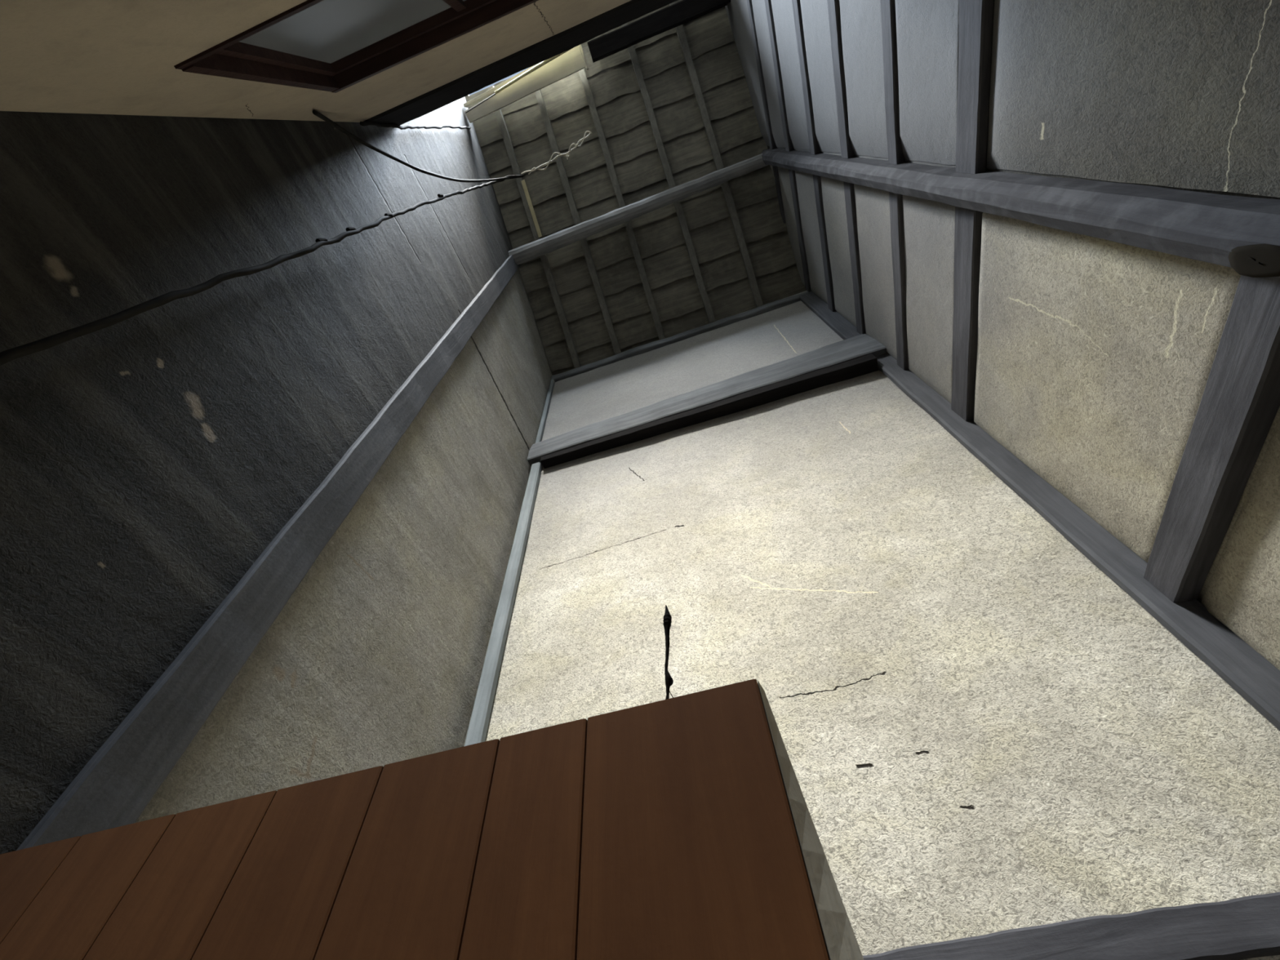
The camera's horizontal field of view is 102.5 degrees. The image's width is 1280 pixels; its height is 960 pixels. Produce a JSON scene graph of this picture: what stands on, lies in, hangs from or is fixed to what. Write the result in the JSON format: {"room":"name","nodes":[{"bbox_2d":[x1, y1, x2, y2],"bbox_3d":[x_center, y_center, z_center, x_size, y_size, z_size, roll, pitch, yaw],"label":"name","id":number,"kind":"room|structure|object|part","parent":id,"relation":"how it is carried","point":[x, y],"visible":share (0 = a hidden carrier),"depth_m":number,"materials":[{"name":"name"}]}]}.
{"room":"attic","nodes":[
{"label":"attic","id":0,"kind":"room"},
{"bbox_2d":[0,97,552,854],"bbox_3d":[-1.545,-1.578,2.538,0.120,9.098,4.480,-17,-57,8],"label":"wall","id":1,"kind":"structure","parent":0,"point":[149,459],"depth_m":1.55,"materials":[{"name":"concrete"}]},
{"bbox_2d":[0,174,523,365],"bbox_3d":[-1.159,-1.294,2.546,0.421,5.163,0.055,-4,-56,0],"label":"hanging cable","id":2,"kind":"object","parent":1,"relation":"hanging from","point":[8,355],"visible":0.98,"depth_m":1.44,"materials":[{"name":"black rubber"}]},
{"bbox_2d":[520,130,591,174],"bbox_3d":[-0.740,-2.932,4.666,0.722,0.168,0.110,-25,-58,13],"label":"wire","id":3,"kind":"object","parent":2,"relation":"attached to","point":[534,169],"visible":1,"depth_m":4.66,"materials":[{"name":"grey metal"}]},
{"bbox_2d":[312,110,515,182],"bbox_3d":[-1.312,-2.121,3.455,0.162,2.647,0.593,-40,-63,22],"label":"cable","id":4,"kind":"object","parent":1,"relation":"attached to","point":[317,113],"visible":1,"depth_m":2.86,"materials":[{"name":"black rubber"}]},
{"bbox_2d":[465,47,573,113],"bbox_3d":[-1.120,-3.709,4.755,1.197,0.050,0.018,-22,-57,12],"label":"rod","id":5,"kind":"object","parent":1,"relation":"attached to","point":[573,47],"visible":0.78,"depth_m":4.82,"materials":[{"name":"beige wood"}]},
{"bbox_2d":[494,52,563,94],"bbox_3d":[-0.965,-3.763,4.695,0.856,0.053,0.023,-22,-58,12],"label":"bamboo pole","id":6,"kind":"object","parent":5,"relation":"attached to","point":[543,63],"visible":0.65,"depth_m":4.71,"materials":[{"name":"beige wood"}]},
{"bbox_2d":[0,0,631,122],"bbox_3d":[-0.214,-0.996,0.552,2.646,5.050,0.120,-17,-57,8],"label":"wall","id":7,"kind":"structure","parent":0,"point":[119,57],"depth_m":1.26,"materials":[{"name":"beige paint"}]},
{"bbox_2d":[173,0,538,93],"bbox_3d":[-0.375,-1.588,1.527,1.774,0.904,0.102,-17,-57,8],"label":"window","id":8,"kind":"structure","parent":7,"relation":"in","point":[333,46],"depth_m":1.75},
{"bbox_3d":[-0.382,-1.606,1.514,1.650,0.780,0.006,-17,-57,8],"label":"pane","id":9,"kind":"part","parent":8,"relation":"part of","materials":[{"name":"grey glass"}]},
{"bbox_3d":[-0.382,-1.604,1.516,1.750,0.880,0.060,-17,-57,8],"label":"frame","id":10,"kind":"part","parent":8,"relation":"part of","materials":[{"name":"brown wood"}]},
{"bbox_2d":[360,120,471,129],"bbox_3d":[-1.562,-2.636,3.827,0.046,2.586,0.037,-17,-57,8],"label":"conduit","id":11,"kind":"object","parent":7,"relation":"attached to","point":[366,122],"visible":1,"depth_m":3.39,"materials":[{"name":"grey metal"}]},
{"bbox_2d":[363,0,677,124],"bbox_3d":[-0.331,-2.561,2.860,2.646,0.706,0.138,-17,-57,8],"label":"tie beam","id":12,"kind":"structure","parent":7,"relation":"attached to","point":[424,104],"depth_m":2.87,"materials":[{"name":"black wood"}]},
{"bbox_2d":[464,0,806,375],"bbox_3d":[-0.375,-3.838,5.079,3.046,2.776,4.640,-17,-57,8],"label":"ceiling","id":13,"kind":"structure","parent":0,"point":[615,91],"depth_m":5.09,"materials":[{"name":"grey wood"}]},
{"bbox_2d":[487,85,541,240],"bbox_3d":[-1.257,-3.163,5.160,0.064,0.856,1.360,-17,-57,8],"label":"rafter","id":14,"kind":"object","parent":13,"relation":"attached to","point":[501,122],"visible":0.77,"depth_m":5.13,"materials":[{"name":"grey wood"}]},
{"bbox_2d":[462,44,588,123],"bbox_3d":[-1.115,-3.826,4.948,1.260,0.232,0.220,-18,-57,9],"label":"board","id":15,"kind":"object","parent":14,"relation":"attached to","point":[571,61],"visible":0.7,"depth_m":4.87,"materials":[{"name":"beige wood"}]},
{"bbox_2d":[520,179,542,237],"bbox_3d":[-1.087,-2.721,5.148,0.036,0.302,0.500,-17,-57,8],"label":"batten","id":16,"kind":"structure","parent":14,"relation":"attached to","point":[523,183],"depth_m":5.14,"materials":[{"name":"wood"}]},
{"bbox_2d":[534,89,581,225],"bbox_3d":[-0.841,-3.288,5.097,0.063,0.856,1.360,-17,-57,8],"label":"rafter","id":17,"kind":"object","parent":13,"relation":"attached to","point":[565,181],"visible":0.78,"depth_m":5.08,"materials":[{"name":"grey wood"}]},
{"bbox_2d":[539,253,581,368],"bbox_3d":[-0.813,-1.730,5.246,0.063,0.763,1.200,-17,-57,8],"label":"rafter","id":18,"kind":"object","parent":13,"relation":"attached to","point":[559,308],"visible":0.84,"depth_m":5.22,"materials":[{"name":"grey wood"}]},
{"bbox_2d":[580,237,621,354],"bbox_3d":[-0.399,-1.854,5.183,0.063,0.763,1.200,-17,-57,8],"label":"rafter","id":19,"kind":"object","parent":13,"relation":"attached to","point":[584,242],"visible":0.83,"depth_m":5.16,"materials":[{"name":"grey wood"}]},
{"bbox_2d":[578,68,625,208],"bbox_3d":[-0.690,-4.375,4.971,0.064,1.859,3.090,-17,-57,8],"label":"rafter","id":20,"kind":"object","parent":13,"relation":"attached to","point":[608,160],"visible":0.64,"depth_m":5.01,"materials":[{"name":"grey wood"}]},
{"bbox_2d":[624,220,665,339],"bbox_3d":[0.048,-1.988,5.115,0.062,0.763,1.200,-17,-57,8],"label":"rafter","id":21,"kind":"object","parent":13,"relation":"attached to","point":[628,224],"visible":0.91,"depth_m":5.09,"materials":[{"name":"grey wood"}]},
{"bbox_2d":[621,22,675,188],"bbox_3d":[-0.201,-4.522,4.897,0.063,1.859,3.090,-17,-57,8],"label":"rafter","id":22,"kind":"object","parent":13,"relation":"attached to","point":[668,175],"visible":0.71,"depth_m":4.93,"materials":[{"name":"grey wood"}]},
{"bbox_2d":[673,200,715,323],"bbox_3d":[0.536,-2.134,5.040,0.066,0.763,1.200,-17,-57,8],"label":"rafter","id":23,"kind":"object","parent":13,"relation":"attached to","point":[680,214],"visible":0.84,"depth_m":5.01,"materials":[{"name":"grey wood"}]},
{"bbox_2d":[668,1,723,170],"bbox_3d":[0.253,-4.658,4.827,0.063,1.859,3.090,-17,-57,8],"label":"rafter","id":24,"kind":"object","parent":13,"relation":"attached to","point":[680,31],"visible":0.78,"depth_m":4.87,"materials":[{"name":"grey wood"}]},
{"bbox_2d":[720,181,763,307],"bbox_3d":[0.991,-2.271,4.971,0.064,0.763,1.200,-17,-57,8],"label":"rafter","id":25,"kind":"object","parent":13,"relation":"attached to","point":[726,192],"visible":0.83,"depth_m":4.95,"materials":[{"name":"grey wood"}]},
{"bbox_2d":[463,290,1279,959],"bbox_3d":[0.518,0.430,2.481,2.666,6.569,0.120,-17,-57,8],"label":"wall","id":26,"kind":"structure","parent":0,"point":[982,731],"depth_m":1.92,"materials":[{"name":"concrete"}]},
{"bbox_2d":[551,291,810,382],"bbox_3d":[0.356,-1.388,5.041,2.641,0.138,0.065,-17,-57,8],"label":"wall plate","id":27,"kind":"object","parent":26,"relation":"attached to","point":[768,307],"visible":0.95,"depth_m":5.00,"materials":[{"name":"grey wood"}]},
{"bbox_2d":[527,333,887,468],"bbox_3d":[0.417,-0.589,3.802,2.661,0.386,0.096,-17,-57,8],"label":"cross beam","id":28,"kind":"structure","parent":26,"relation":"attached to","point":[863,344],"depth_m":3.73,"materials":[{"name":"grey wood"}]},
{"bbox_2d":[535,375,555,443],"bbox_3d":[-0.857,-0.673,4.717,0.038,1.380,0.037,-17,-57,8],"label":"post","id":29,"kind":"object","parent":28,"relation":"on","point":[540,431],"visible":0.96,"depth_m":4.59,"materials":[{"name":"grey wood"}]},
{"bbox_2d":[799,291,860,339],"bbox_3d":[1.586,-1.387,4.308,0.141,1.220,0.046,-17,-57,8],"label":"post","id":30,"kind":"object","parent":28,"relation":"on","point":[835,321],"visible":0.68,"depth_m":4.22,"materials":[{"name":"grey wood"}]},
{"bbox_2d":[862,891,1279,959],"bbox_3d":[0.550,1.199,1.230,2.405,0.098,0.061,-17,-57,8],"label":"wooden beam","id":31,"kind":"structure","parent":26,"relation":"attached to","point":[1245,927],"depth_m":1.14,"materials":[{"name":"grey wood"}]},
{"bbox_2d":[724,0,1279,670],"bbox_3d":[1.080,-2.364,2.136,0.152,9.100,4.480,-17,-57,8],"label":"wall","id":32,"kind":"structure","parent":0,"point":[1095,356],"depth_m":1.70,"materials":[{"name":"grey concrete"}]},
{"bbox_2d":[586,0,730,62],"bbox_3d":[0.164,-4.167,4.684,1.323,0.175,0.144,-17,-57,8],"label":"ridge beam","id":33,"kind":"structure","parent":32,"relation":"attached to","point":[676,15],"depth_m":4.63,"materials":[{"name":"black wood"}]},
{"bbox_2d":[746,0,776,149],"bbox_3d":[0.727,-4.167,3.812,0.042,0.082,3.024,-17,-57,8],"label":"wall rail","id":34,"kind":"object","parent":32,"relation":"attached to","point":[771,141],"visible":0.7,"depth_m":4.33,"materials":[{"name":"grey wood"}]},
{"bbox_2d":[764,0,794,151],"bbox_3d":[0.750,-3.870,3.375,0.042,0.109,3.024,-17,-57,8],"label":"wall rail","id":35,"kind":"object","parent":32,"relation":"attached to","point":[788,142],"visible":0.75,"depth_m":3.90,"materials":[{"name":"grey wood"}]},
{"bbox_2d":[773,165,786,223],"bbox_3d":[1.405,-2.500,4.982,0.044,0.083,1.062,-17,-57,8],"label":"wall rail","id":36,"kind":"object","parent":32,"relation":"attached to","point":[775,168],"visible":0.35,"depth_m":4.82,"materials":[{"name":"grey wood"}]},
{"bbox_2d":[788,168,812,292],"bbox_3d":[1.427,-2.203,4.546,0.044,0.108,1.062,-17,-57,8],"label":"wall rail","id":37,"kind":"object","parent":32,"relation":"attached to","point":[792,173],"visible":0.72,"depth_m":4.51,"materials":[{"name":"grey wood"}]},
{"bbox_2d":[791,0,820,154],"bbox_3d":[0.776,-3.512,2.849,0.043,0.112,3.024,-17,-57,8],"label":"wall rail","id":38,"kind":"object","parent":32,"relation":"attached to","point":[813,143],"visible":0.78,"depth_m":3.41,"materials":[{"name":"grey wood"}]},
{"bbox_2d":[812,174,835,311],"bbox_3d":[1.454,-1.844,4.020,0.045,0.113,1.062,-17,-57,8],"label":"wall rail","id":39,"kind":"object","parent":32,"relation":"attached to","point":[816,179],"visible":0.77,"depth_m":3.99,"materials":[{"name":"grey wood"}]},
{"bbox_2d":[826,0,854,158],"bbox_3d":[0.803,-3.165,2.340,0.043,0.119,3.024,-17,-57,8],"label":"wall rail","id":40,"kind":"object","parent":32,"relation":"attached to","point":[833,6],"visible":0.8,"depth_m":2.92,"materials":[{"name":"grey wood"}]},
{"bbox_2d":[843,181,866,334],"bbox_3d":[1.480,-1.499,3.509,0.044,0.119,1.057,-17,-57,8],"label":"wall rail","id":41,"kind":"object","parent":32,"relation":"attached to","point":[849,190],"visible":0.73,"depth_m":3.46,"materials":[{"name":"grey wood"}]},
{"bbox_2d":[880,0,904,164],"bbox_3d":[0.830,-2.796,1.799,0.043,0.108,3.024,-17,-57,8],"label":"wall rail","id":42,"kind":"object","parent":32,"relation":"attached to","point":[895,154],"visible":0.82,"depth_m":2.42,"materials":[{"name":"grey wood"}]},
{"bbox_2d":[888,191,908,370],"bbox_3d":[1.508,-1.131,2.968,0.045,0.108,1.057,-17,-57,8],"label":"wall rail","id":43,"kind":"object","parent":32,"relation":"attached to","point":[895,200],"visible":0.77,"depth_m":2.92,"materials":[{"name":"grey wood"}]},
{"bbox_2d":[951,206,982,422],"bbox_3d":[1.536,-0.758,2.421,0.044,0.153,1.057,-17,-57,8],"label":"wall rail","id":44,"kind":"object","parent":32,"relation":"attached to","point":[968,222],"visible":0.81,"depth_m":2.37,"materials":[{"name":"grey wood"}]},
{"bbox_2d":[955,0,994,173],"bbox_3d":[0.859,-2.424,1.252,0.043,0.154,3.024,-17,-57,8],"label":"wooden post","id":45,"kind":"object","parent":32,"relation":"attached to","point":[975,16],"visible":1,"depth_m":1.89,"materials":[{"name":"grey wood"}]},
{"bbox_2d":[1143,275,1279,603],"bbox_3d":[1.575,-0.058,1.401,0.072,0.128,1.057,-17,-57,8],"label":"wooden post","id":46,"kind":"object","parent":32,"relation":"attached to","point":[1239,405],"visible":0.99,"depth_m":1.34,"materials":[{"name":"grey wood"}]},
{"bbox_3d":[-0.038,0.616,-1.460,3.246,0.100,4.840,-17,-57,8],"label":"floor","id":47,"kind":"structure","parent":0,"visible":0},
{"bbox_2d":[16,254,519,850],"bbox_3d":[-1.104,-0.242,2.273,0.033,7.120,0.145,-17,-57,8],"label":"wooden beam","id":48,"kind":"structure","parent":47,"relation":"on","point":[114,788],"depth_m":1.30,"materials":[{"name":"grey wood"}]},
{"bbox_2d":[0,679,863,959],"bbox_3d":[-0.402,0.982,-0.018,1.332,1.900,0.028,-17,-57,8],"label":"wall","id":49,"kind":"structure","parent":47,"relation":"on","point":[682,827],"depth_m":0.62,"materials":[{"name":"brown wood"}]},
{"bbox_2d":[662,604,673,699],"bbox_3d":[0.038,0.257,0.765,0.030,0.179,0.014,-17,-57,8],"label":"strand","id":50,"kind":"object","parent":49,"relation":"on","point":[667,620],"visible":1,"depth_m":0.77,"materials":[{"name":"black"}]},
{"bbox_2d":[464,462,542,746],"bbox_3d":[-0.663,1.232,1.877,0.092,4.770,0.054,-17,-57,8],"label":"post","id":51,"kind":"object","parent":47,"relation":"on","point":[481,713],"visible":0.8,"depth_m":2.59,"materials":[{"name":"grey wood"}]},
{"bbox_2d":[760,148,1279,278],"bbox_3d":[1.320,-1.034,1.847,0.131,7.100,0.143,-17,-57,8],"label":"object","id":52,"kind":"structure","parent":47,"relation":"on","point":[1242,234],"depth_m":1.45,"materials":[{"name":"grey wood"}]},
{"bbox_2d":[508,153,768,264],"bbox_3d":[-0.023,-2.589,4.931,2.646,0.160,0.153,-17,-57,8],"label":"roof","id":53,"kind":"structure","parent":52,"relation":"attached to","point":[526,252],"depth_m":4.89,"materials":[{"name":"grey wood"}]},
{"bbox_2d":[875,352,1279,730],"bbox_3d":[1.732,0.503,1.522,0.136,4.800,0.050,-17,-57,8],"label":"wooden beam","id":54,"kind":"structure","parent":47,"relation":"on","point":[1241,666],"depth_m":1.83,"materials":[{"name":"grey wood"}]}
]}

